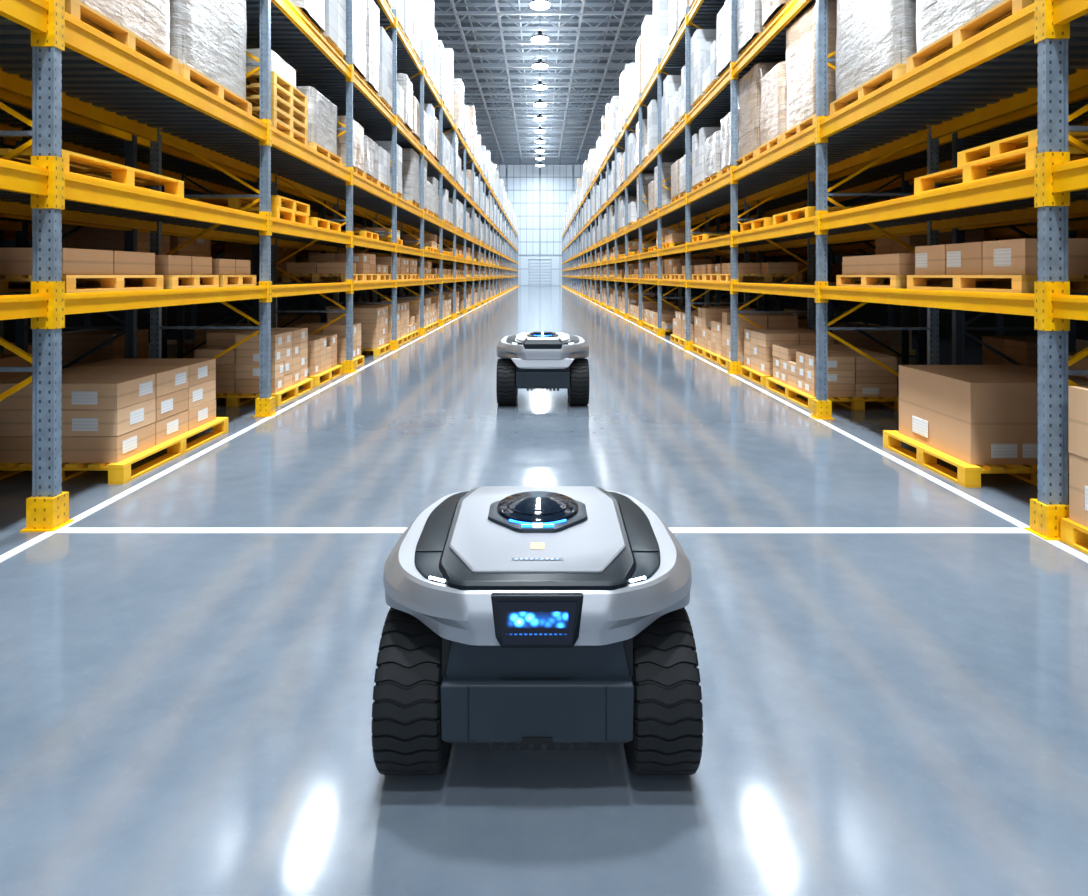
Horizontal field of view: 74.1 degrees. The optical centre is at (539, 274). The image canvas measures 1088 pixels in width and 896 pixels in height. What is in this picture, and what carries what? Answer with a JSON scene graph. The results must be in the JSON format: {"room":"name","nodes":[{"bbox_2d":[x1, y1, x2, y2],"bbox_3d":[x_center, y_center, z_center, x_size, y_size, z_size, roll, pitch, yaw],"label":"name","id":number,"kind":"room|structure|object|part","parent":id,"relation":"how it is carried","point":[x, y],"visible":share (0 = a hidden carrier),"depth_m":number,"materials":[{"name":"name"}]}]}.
{"room":"warehouse","nodes":[
{"label":"warehouse","id":0,"kind":"room"},
{"bbox_2d":[3,239,466,342],"bbox_3d":[-10.150,-8.400,48.000,0.300,20.400,120.000,0,0,0],"label":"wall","id":1,"kind":"structure","parent":0,"point":[97,318],"depth_m":19.81,"materials":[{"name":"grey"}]},
{"bbox_2d":[491,154,588,285],"bbox_3d":[0.000,-8.400,108.150,20.600,20.400,0.300,0,0,0],"label":"wall","id":2,"kind":"structure","parent":0,"point":[523,260],"depth_m":108.00,"materials":[{"name":"white paint"}]},
{"bbox_2d":[496,164,505,190],"bbox_3d":[-7.500,-9.805,107.950,4.900,13.710,0.099,0,0,0],"label":"window","id":3,"kind":"structure","parent":2,"relation":"in","point":[501,167],"depth_m":107.94,"materials":[{"name":"glass"}]},
{"bbox_2d":[507,164,539,254],"bbox_3d":[-2.500,-9.805,107.950,4.900,13.710,0.099,0,0,0],"label":"window","id":4,"kind":"structure","parent":2,"relation":"in","point":[523,180],"depth_m":107.94,"materials":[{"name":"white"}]},
{"bbox_2d":[529,259,550,285],"bbox_3d":[0.000,-0.400,107.925,3.400,4.000,0.149,0,0,0],"label":"door","id":5,"kind":"structure","parent":2,"relation":"in","point":[539,269],"depth_m":107.89,"materials":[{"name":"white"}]},
{"bbox_2d":[540,164,572,254],"bbox_3d":[2.500,-9.805,107.950,4.900,13.710,0.099,0,0,0],"label":"window","id":6,"kind":"structure","parent":2,"relation":"in","point":[556,180],"depth_m":107.94,"materials":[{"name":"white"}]},
{"bbox_2d":[574,164,583,191],"bbox_3d":[7.500,-9.805,107.950,4.900,13.710,0.099,0,0,0],"label":"window","id":7,"kind":"structure","parent":2,"relation":"in","point":[578,168],"depth_m":107.94,"materials":[{"name":"glass"}]},
{"bbox_2d":[434,0,652,161],"bbox_3d":[0.000,-17.665,48.000,20.058,1.310,120.000,0,0,0],"label":"ceiling","id":8,"kind":"structure","parent":0,"point":[497,131],"depth_m":61.93,"materials":[{"name":"grey metal"}]},
{"bbox_2d":[530,0,549,166],"bbox_3d":[0.000,-16.152,47.000,1.160,1.705,109.160,0,0,0],"label":"lights","id":9,"kind":"object","parent":8,"relation":"hanging from","point":[535,4],"visible":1,"depth_m":53.08,"materials":[{"name":"grey metal"}]},
{"bbox_2d":[434,0,652,148],"bbox_3d":[0.000,-18.475,48.000,20.600,0.250,120.000,0,0,0],"label":"ceiling beams","id":10,"kind":"structure","parent":8,"relation":"attached to","point":[436,24],"depth_m":56.01,"materials":[{"name":"silver metal"}]},
{"bbox_2d":[0,286,1087,895],"bbox_3d":[0.000,1.700,48.000,20.000,0.200,120.000,0,0,0],"label":"floor","id":11,"kind":"structure","parent":0,"point":[182,714],"depth_m":2.91,"materials":[{"name":"concrete"}]},
{"bbox_2d":[0,417,227,483],"bbox_3d":[-3.755,1.525,6.425,1.150,0.150,1.850,0,0,0],"label":"wooden pallet","id":12,"kind":"object","parent":11,"relation":"on","point":[120,472],"visible":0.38,"depth_m":5.79,"materials":[{"name":"yellow wood"}]},
{"bbox_2d":[0,358,215,462],"bbox_3d":[-3.764,1.145,6.397,1.020,0.611,1.688,0,0,0],"label":"cardboard boxes","id":13,"kind":"object","parent":12,"relation":"on","point":[116,410],"visible":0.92,"depth_m":5.76,"materials":[{"name":"brown cardboard"}]},
{"bbox_2d":[0,137,490,357],"bbox_3d":[-6.815,-2.050,51.770,1.410,7.300,101.800,0,0,0],"label":"rack","id":14,"kind":"object","parent":11,"relation":"on","point":[4,142],"visible":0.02,"depth_m":13.64,"materials":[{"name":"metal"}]},
{"bbox_2d":[0,89,500,368],"bbox_3d":[-5.285,-2.050,51.770,1.410,7.300,101.800,0,0,0],"label":"rack","id":15,"kind":"object","parent":11,"relation":"on","point":[80,135],"visible":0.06,"depth_m":9.38,"materials":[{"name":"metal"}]},
{"bbox_2d":[0,0,518,531],"bbox_3d":[-3.742,-2.050,51.770,1.435,7.300,101.840,0,0,0],"label":"rack","id":16,"kind":"object","parent":11,"relation":"on","point":[50,57],"visible":0.86,"depth_m":8.13,"materials":[{"name":"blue metal"}]},
{"bbox_2d":[0,275,162,292],"bbox_3d":[-3.715,0.060,5.475,1.050,0.120,1.250,0,0,0],"label":"wooden pallet","id":17,"kind":"object","parent":16,"relation":"on","point":[95,283],"visible":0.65,"depth_m":5.43,"materials":[{"name":"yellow wood"}]},
{"bbox_2d":[0,248,154,274],"bbox_3d":[-3.680,-0.093,5.473,0.887,0.186,1.173,0,0,0],"label":"cardboard boxes","id":18,"kind":"object","parent":17,"relation":"on","point":[13,261],"visible":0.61,"depth_m":5.17,"materials":[{"name":"brown cardboard"}]},
{"bbox_2d":[0,148,183,197],"bbox_3d":[-3.700,-0.750,5.545,1.100,0.160,1.650,0,0,0],"label":"wooden pallet","id":19,"kind":"object","parent":16,"relation":"on","point":[75,163],"visible":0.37,"depth_m":5.50,"materials":[{"name":"yellow wood"}]},
{"bbox_2d":[65,0,178,73],"bbox_3d":[-3.735,-1.800,5.575,1.150,0.160,1.450,0,0,0],"label":"wooden pallet","id":20,"kind":"object","parent":16,"relation":"on","point":[75,8],"visible":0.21,"depth_m":5.52,"materials":[{"name":"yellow wood"}]},
{"bbox_2d":[79,0,169,58],"bbox_3d":[-3.732,-2.535,5.574,1.106,1.311,1.402,0,0,0],"label":"load","id":21,"kind":"object","parent":20,"relation":"on","point":[149,20],"visible":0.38,"depth_m":5.78},
{"bbox_2d":[76,275,218,288],"bbox_3d":[-3.715,0.060,6.700,1.050,0.120,0.900,0,0,0],"label":"wooden pallet","id":22,"kind":"object","parent":16,"relation":"on","point":[169,281],"visible":0.38,"depth_m":6.65,"materials":[{"name":"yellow wood"}]},
{"bbox_2d":[155,255,211,274],"bbox_3d":[-3.680,-0.088,6.698,0.888,0.176,0.824,0,0,0],"label":"cardboard boxes","id":23,"kind":"object","parent":22,"relation":"on","point":[164,264],"visible":0.35,"depth_m":6.53,"materials":[{"name":"brown cardboard"}]},
{"bbox_2d":[126,275,255,286],"bbox_3d":[-3.715,0.060,7.675,1.050,0.120,0.850,0,0,0],"label":"wooden pallet","id":24,"kind":"object","parent":16,"relation":"on","point":[224,280],"visible":0.33,"depth_m":7.62,"materials":[{"name":"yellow wood"}]},
{"bbox_2d":[212,259,249,274],"bbox_3d":[-3.682,-0.083,7.674,0.884,0.166,0.776,0,0,0],"label":"cardboard boxes","id":25,"kind":"object","parent":24,"relation":"on","point":[219,266],"visible":0.27,"depth_m":7.54,"materials":[{"name":"brown cardboard"}]},
{"bbox_2d":[179,64,251,114],"bbox_3d":[-3.735,-1.800,7.150,1.150,0.160,1.500,0,0,0],"label":"wooden pallet","id":26,"kind":"object","parent":16,"relation":"on","point":[185,71],"visible":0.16,"depth_m":7.10,"materials":[{"name":"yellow wood"}]},
{"bbox_2d":[170,0,246,102],"bbox_3d":[-3.730,-2.586,7.150,1.104,1.412,1.448,0,0,0],"label":"load","id":27,"kind":"object","parent":26,"relation":"on","point":[209,37],"visible":0.35,"depth_m":7.02},
{"bbox_2d":[228,207,308,224],"bbox_3d":[-3.730,-0.745,9.300,1.100,0.150,1.200,0,0,0],"label":"wooden pallet","id":28,"kind":"object","parent":16,"relation":"on","point":[280,213],"visible":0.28,"depth_m":9.25,"materials":[{"name":"yellow wood"}]},
{"bbox_2d":[188,195,309,215],"bbox_3d":[-3.730,-0.895,9.350,1.100,0.150,1.200,0,0,0],"label":"wooden pallet","id":29,"kind":"object","parent":28,"relation":"on","point":[278,201],"visible":0.5,"depth_m":9.18,"materials":[{"name":"yellow wood"}]},
{"bbox_2d":[258,118,307,145],"bbox_3d":[-3.735,-1.790,9.175,1.150,0.140,1.250,0,0,0],"label":"wooden pallet","id":30,"kind":"object","parent":16,"relation":"on","point":[276,124],"visible":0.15,"depth_m":9.12,"materials":[{"name":"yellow wood"}]},
{"bbox_2d":[252,107,307,137],"bbox_3d":[-3.735,-1.930,9.175,1.150,0.140,1.250,0,0,0],"label":"wooden pallet","id":31,"kind":"object","parent":30,"relation":"on","point":[285,119],"visible":0.23,"depth_m":9.10,"materials":[{"name":"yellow wood"}]},
{"bbox_2d":[246,95,307,127],"bbox_3d":[-3.735,-2.070,9.175,1.150,0.140,1.250,0,0,0],"label":"wooden pallet","id":32,"kind":"object","parent":31,"relation":"on","point":[285,108],"visible":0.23,"depth_m":9.05,"materials":[{"name":"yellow wood"}]},
{"bbox_2d":[246,83,307,117],"bbox_3d":[-3.735,-2.210,9.175,1.150,0.140,1.250,0,0,0],"label":"wooden pallet","id":33,"kind":"object","parent":32,"relation":"on","point":[276,90],"visible":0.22,"depth_m":9.01,"materials":[{"name":"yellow wood"}]},
{"bbox_2d":[246,71,307,106],"bbox_3d":[-3.735,-2.350,9.175,1.150,0.140,1.250,0,0,0],"label":"wooden pallet","id":34,"kind":"object","parent":33,"relation":"on","point":[286,86],"visible":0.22,"depth_m":9.06,"materials":[{"name":"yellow wood"}]},
{"bbox_2d":[246,49,295,87],"bbox_3d":[-3.729,-2.575,9.126,1.005,0.310,0.953,0,0,0],"label":"load","id":35,"kind":"object","parent":34,"relation":"on","point":[283,69],"visible":0.22,"depth_m":8.89},
{"bbox_2d":[295,217,340,231],"bbox_3d":[-3.730,-0.745,10.850,1.100,0.150,1.300,0,0,0],"label":"wooden pallet","id":36,"kind":"object","parent":16,"relation":"on","point":[313,221],"visible":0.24,"depth_m":10.80,"materials":[{"name":"yellow wood"}]},
{"bbox_2d":[308,142,341,164],"bbox_3d":[-3.735,-1.790,10.800,1.150,0.140,1.400,0,0,0],"label":"wooden pallet","id":37,"kind":"object","parent":16,"relation":"on","point":[313,145],"visible":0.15,"depth_m":10.75,"materials":[{"name":"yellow wood"}]},
{"bbox_2d":[293,86,336,154],"bbox_3d":[-3.711,-2.267,10.765,1.046,0.814,1.272,0,0,0],"label":"load","id":38,"kind":"object","parent":37,"relation":"on","point":[322,113],"visible":0.3,"depth_m":10.53},
{"bbox_2d":[8,0,991,368],"bbox_3d":[0.010,-2.020,51.690,14.700,7.240,101.540,0,0,0],"label":"wooden pallets","id":39,"kind":"object","parent":16,"relation":"on","point":[720,360],"visible":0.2,"depth_m":14.18,"materials":[{"name":"yellow wood"}]},
{"bbox_2d":[290,0,788,261],"bbox_3d":[0.009,-4.974,51.688,8.536,6.228,101.465,0,0,0],"label":"load","id":40,"kind":"object","parent":39,"relation":"on","point":[372,46],"visible":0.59,"depth_m":18.41},
{"bbox_2d":[3,224,1087,367],"bbox_3d":[0.010,-0.488,51.690,14.588,3.916,101.468,0,0,0],"label":"cartons","id":41,"kind":"object","parent":39,"relation":"on","point":[372,323],"visible":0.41,"depth_m":13.15,"materials":[{"name":"brown cardboard"}]},
{"bbox_2d":[216,378,312,406],"bbox_3d":[-3.755,1.525,9.425,1.150,0.150,1.350,0,0,0],"label":"wooden pallet","id":42,"kind":"object","parent":11,"relation":"on","point":[232,400],"visible":0.44,"depth_m":8.98,"materials":[{"name":"yellow wood"}]},
{"bbox_2d":[195,328,307,393],"bbox_3d":[-3.729,1.092,9.423,0.991,0.716,1.241,0,0,0],"label":"cardboard boxes","id":43,"kind":"object","parent":42,"relation":"on","point":[238,369],"visible":0.85,"depth_m":8.84,"materials":[{"name":"brown cardboard"}]},
{"bbox_2d":[308,365,342,386],"bbox_3d":[-3.755,1.525,10.950,1.150,0.150,1.300,0,0,0],"label":"wooden pallet","id":44,"kind":"object","parent":11,"relation":"on","point":[327,375],"visible":0.16,"depth_m":10.90,"materials":[{"name":"yellow wood"}]},
{"bbox_2d":[307,334,336,375],"bbox_3d":[-3.729,1.197,10.922,0.990,0.506,1.138,0,0,0],"label":"cardboard boxes","id":45,"kind":"object","parent":44,"relation":"on","point":[322,348],"visible":0.42,"depth_m":10.73,"materials":[{"name":"brown cardboard"}]},
{"bbox_2d":[372,486,702,774],"bbox_3d":[-0.008,1.211,2.547,1.017,0.777,0.975,0,0,0],"label":"robot","id":46,"kind":"object","parent":11,"relation":"on","point":[537,616],"visible":1,"depth_m":2.15,"materials":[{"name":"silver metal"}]},
{"bbox_3d":[-0.008,0.906,2.530,0.810,0.063,0.810,0,0,0],"label":"dark deck panel","id":47,"kind":"part","parent":46,"relation":"part of","materials":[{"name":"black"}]},
{"bbox_3d":[-0.008,0.903,2.517,0.626,0.082,0.833,0,0,0],"label":"lid","id":48,"kind":"part","parent":46,"relation":"part of","materials":[{"name":"white plastic"}]},
{"bbox_3d":[-0.008,0.877,2.540,0.580,0.048,0.750,0,0,0],"label":"lid panel","id":49,"kind":"part","parent":46,"relation":"part of","materials":[{"name":"grey plastic"}]},
{"bbox_2d":[496,331,588,404],"bbox_3d":[0.035,1.161,9.086,1.149,0.878,1.096,0,0,0],"label":"robot","id":50,"kind":"object","parent":11,"relation":"on","point":[546,360],"visible":1,"depth_m":8.62,"materials":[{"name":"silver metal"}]},
{"bbox_3d":[0.035,0.783,9.075,0.655,0.054,0.848,0,0,0],"label":"lid panel","id":51,"kind":"part","parent":50,"relation":"part of","materials":[{"name":"grey plastic"}]},
{"bbox_3d":[0.035,0.812,9.049,0.707,0.092,0.942,0,0,0],"label":"lid","id":52,"kind":"part","parent":50,"relation":"part of","materials":[{"name":"white plastic"}]},
{"bbox_3d":[0.035,0.816,9.063,0.915,0.071,0.915,0,0,0],"label":"dark deck panel","id":53,"kind":"part","parent":50,"relation":"part of","materials":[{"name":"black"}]},
{"bbox_2d":[0,287,1087,562],"bbox_3d":[0.020,1.598,46.000,6.180,0.004,116.000,0,0,0],"label":"floor markings","id":54,"kind":"object","parent":11,"relation":"on","point":[64,529],"depth_m":4.52,"materials":[{"name":"white paint"}]},
{"bbox_2d":[739,365,772,385],"bbox_3d":[3.775,1.525,10.950,1.150,0.150,1.200,0,0,0],"label":"wooden pallet","id":55,"kind":"object","parent":11,"relation":"on","point":[744,371],"visible":0.18,"depth_m":10.90,"materials":[{"name":"yellow wood"}]},
{"bbox_2d":[744,329,833,374],"bbox_3d":[3.748,1.152,10.950,0.991,0.596,1.087,0,0,0],"label":"cardboard boxes","id":56,"kind":"object","parent":55,"relation":"on","point":[758,343],"visible":0.54,"depth_m":10.52,"materials":[{"name":"brown cardboard"}]},
{"bbox_2d":[562,0,1087,540],"bbox_3d":[3.763,-2.050,51.620,1.435,7.300,101.840,0,0,0],"label":"rack","id":57,"kind":"object","parent":11,"relation":"on","point":[1037,54],"visible":0.83,"depth_m":7.67,"materials":[{"name":"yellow metal"}]},
{"bbox_2d":[736,149,756,165],"bbox_3d":[3.755,-1.790,11.250,1.150,0.140,1.200,0,0,0],"label":"wooden pallet","id":58,"kind":"object","parent":57,"relation":"on","point":[753,153],"visible":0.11,"depth_m":11.20,"materials":[{"name":"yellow wood"}]},
{"bbox_2d":[738,62,778,158],"bbox_3d":[3.735,-2.515,11.248,1.076,1.310,1.143,0,0,0],"label":"load","id":59,"kind":"object","parent":58,"relation":"on","point":[749,89],"visible":0.32,"depth_m":10.97},
{"bbox_2d":[740,217,787,231],"bbox_3d":[3.750,-0.745,10.850,1.100,0.150,1.300,0,0,0],"label":"wooden pallet","id":60,"kind":"object","parent":57,"relation":"on","point":[766,221],"visible":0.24,"depth_m":10.80,"materials":[{"name":"yellow wood"}]},
{"bbox_2d":[757,135,781,154],"bbox_3d":[3.755,-1.790,10.050,1.150,0.140,1.000,0,0,0],"label":"wooden pallet","id":61,"kind":"object","parent":57,"relation":"on","point":[778,139],"visible":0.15,"depth_m":10.00,"materials":[{"name":"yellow wood"}]},
{"bbox_2d":[760,61,786,144],"bbox_3d":[3.733,-2.366,10.048,1.078,1.012,0.944,0,0,0],"label":"load","id":62,"kind":"object","parent":61,"relation":"on","point":[773,103],"visible":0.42,"depth_m":9.86},
{"bbox_2d":[782,114,828,140],"bbox_3d":[3.755,-1.790,8.875,1.150,0.140,1.150,0,0,0],"label":"wooden pallet","id":63,"kind":"object","parent":57,"relation":"on","point":[810,121],"visible":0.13,"depth_m":8.83,"materials":[{"name":"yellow wood"}]},
{"bbox_2d":[786,0,836,129],"bbox_3d":[3.735,-2.540,8.874,1.078,1.360,1.095,0,0,0],"label":"load","id":64,"kind":"object","parent":63,"relation":"on","point":[801,34],"visible":0.38,"depth_m":8.73},
{"bbox_2d":[773,206,857,224],"bbox_3d":[3.750,-0.745,9.250,1.100,0.150,1.300,0,0,0],"label":"wooden pallet","id":65,"kind":"object","parent":57,"relation":"on","point":[809,211],"visible":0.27,"depth_m":9.20,"materials":[{"name":"yellow wood"}]},
{"bbox_2d":[830,64,905,114],"bbox_3d":[3.755,-1.800,7.150,1.150,0.160,1.500,0,0,0],"label":"wooden pallet","id":66,"kind":"object","parent":57,"relation":"on","point":[897,70],"visible":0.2,"depth_m":7.10,"materials":[{"name":"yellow wood"}]},
{"bbox_2d":[835,0,916,102],"bbox_3d":[3.749,-2.586,7.150,1.110,1.411,1.441,0,0,0],"label":"load","id":67,"kind":"object","parent":66,"relation":"on","point":[873,36],"visible":0.34,"depth_m":6.97},
{"bbox_2d":[836,275,1011,287],"bbox_3d":[3.735,0.060,7.150,1.050,0.120,1.300,0,0,0],"label":"wooden pallet","id":68,"kind":"object","parent":57,"relation":"on","point":[885,281],"visible":0.44,"depth_m":6.99,"materials":[{"name":"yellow wood"}]},
{"bbox_2d":[842,253,914,274],"bbox_3d":[3.728,-0.098,7.148,0.933,0.196,1.231,0,0,0],"label":"cardboard boxes","id":69,"kind":"object","parent":68,"relation":"on","point":[900,263],"visible":0.33,"depth_m":6.89,"materials":[{"name":"brown cardboard"}]},
{"bbox_2d":[906,0,1033,72],"bbox_3d":[3.755,-1.800,5.500,1.150,0.160,1.500,0,0,0],"label":"wooden pallet","id":70,"kind":"object","parent":57,"relation":"on","point":[968,30],"visible":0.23,"depth_m":5.45,"materials":[{"name":"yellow wood"}]},
{"bbox_2d":[916,0,1011,56],"bbox_3d":[3.748,-2.484,5.500,1.105,1.208,1.445,0,0,0],"label":"load","id":71,"kind":"object","parent":70,"relation":"on","point":[935,19],"visible":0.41,"depth_m":5.76},
{"bbox_2d":[907,275,1087,292],"bbox_3d":[3.735,0.060,5.550,1.050,0.120,1.500,0,0,0],"label":"wooden pallet","id":72,"kind":"object","parent":57,"relation":"on","point":[1020,283],"visible":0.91,"depth_m":5.50,"materials":[{"name":"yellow wood"}]},
{"bbox_2d":[915,238,1087,274],"bbox_3d":[3.724,-0.123,5.548,0.939,0.246,1.430,0,0,0],"label":"cardboard boxes","id":73,"kind":"object","parent":72,"relation":"on","point":[1012,256],"visible":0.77,"depth_m":5.20,"materials":[{"name":"brown cardboard"}]},
{"bbox_2d":[914,147,1087,194],"bbox_3d":[3.720,-0.745,5.350,1.100,0.150,1.500,0,0,0],"label":"wooden pallet","id":74,"kind":"object","parent":57,"relation":"on","point":[1023,160],"visible":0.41,"depth_m":5.30,"materials":[{"name":"yellow wood"}]},
{"bbox_2d":[957,129,1087,166],"bbox_3d":[3.750,-0.880,5.070,1.100,0.120,0.900,0,0,0],"label":"wooden pallet","id":75,"kind":"object","parent":74,"relation":"on","point":[1026,140],"visible":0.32,"depth_m":5.02,"materials":[{"name":"yellow wood"}]},
{"bbox_2d":[575,87,1087,372],"bbox_3d":[5.305,-2.050,51.620,1.410,7.300,101.800,0,0,0],"label":"rack","id":76,"kind":"object","parent":11,"relation":"on","point":[902,167],"visible":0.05,"depth_m":10.58,"materials":[{"name":"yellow metal"}]},
{"bbox_2d":[766,377,898,410],"bbox_3d":[3.775,1.525,9.350,1.150,0.150,1.700,0,0,0],"label":"wooden pallet","id":77,"kind":"object","parent":11,"relation":"on","point":[857,403],"visible":0.39,"depth_m":8.68,"materials":[{"name":"yellow wood"}]},
{"bbox_2d":[772,345,896,396],"bbox_3d":[3.749,1.212,9.321,0.991,0.476,1.536,0,0,0],"label":"cardboard boxes","id":78,"kind":"object","parent":77,"relation":"on","point":[850,373],"visible":0.89,"depth_m":8.56,"materials":[{"name":"brown cardboard"}]},
{"bbox_2d":[589,180,1087,364],"bbox_3d":[6.835,-2.050,51.620,1.410,7.300,101.800,0,0,0],"label":"rack","id":79,"kind":"object","parent":11,"relation":"on","point":[846,201],"visible":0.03,"depth_m":14.52,"materials":[{"name":"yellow metal"}]},
{"bbox_2d":[883,430,1068,487],"bbox_3d":[3.825,1.525,6.070,1.250,0.150,1.300,0,0,0],"label":"wooden pallet","id":80,"kind":"object","parent":11,"relation":"on","point":[967,475],"visible":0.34,"depth_m":5.70,"materials":[{"name":"yellow wood"}]},
{"bbox_2d":[899,365,1087,464],"bbox_3d":[3.838,1.137,6.056,1.112,0.626,1.105,0,0,0],"label":"cardboard boxes","id":81,"kind":"object","parent":80,"relation":"on","point":[971,414],"visible":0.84,"depth_m":5.62,"materials":[{"name":"brown cardboard"}]},
{"bbox_2d":[1060,518,1087,554],"bbox_3d":[3.680,1.530,3.565,1.100,0.140,1.530,0,0,0],"label":"wooden pallet","id":82,"kind":"object","parent":11,"relation":"on","point":[1073,534],"visible":0.89,"depth_m":4.23,"materials":[{"name":"yellow wood"}]},
{"bbox_2d":[1068,386,1087,527],"bbox_3d":[3.649,1.062,3.568,0.991,0.796,1.470,0,0,0],"label":"cardboard boxes","id":83,"kind":"object","parent":82,"relation":"on","point":[1077,395],"visible":1,"depth_m":4.23,"materials":[{"name":"brown cardboard"}]},
{"bbox_3d":[-5.255,1.530,6.100,1.050,0.140,1.600,0,0,0],"label":"wooden pallet","id":84,"kind":"object","parent":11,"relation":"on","visible":0},
{"bbox_2d":[0,354,31,380],"bbox_3d":[-5.254,1.102,6.073,0.940,0.716,1.441,0,0,0],"label":"cardboard box","id":85,"kind":"object","parent":84,"relation":"on","point":[6,360],"visible":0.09,"depth_m":6.57,"materials":[{"name":"brown cardboard"}]},
{"bbox_3d":[5.375,1.530,6.350,1.050,0.140,1.500,0,0,0],"label":"wooden pallet","id":86,"kind":"object","parent":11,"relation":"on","visible":0},
{"bbox_2d":[1068,352,1087,377],"bbox_3d":[5.324,1.102,6.324,0.840,0.716,1.336,0,0,0],"label":"cardboard box","id":87,"kind":"object","parent":86,"relation":"on","point":[1082,364],"visible":0.04,"depth_m":6.55,"materials":[{"name":"brown cardboard"}]},
{"bbox_2d":[614,253,1087,345],"bbox_3d":[10.150,-8.400,48.000,0.300,20.400,120.000,0,0,0],"label":"wall","id":88,"kind":"structure","parent":0,"point":[989,319],"depth_m":19.07,"materials":[{"name":"grey"}]}
]}

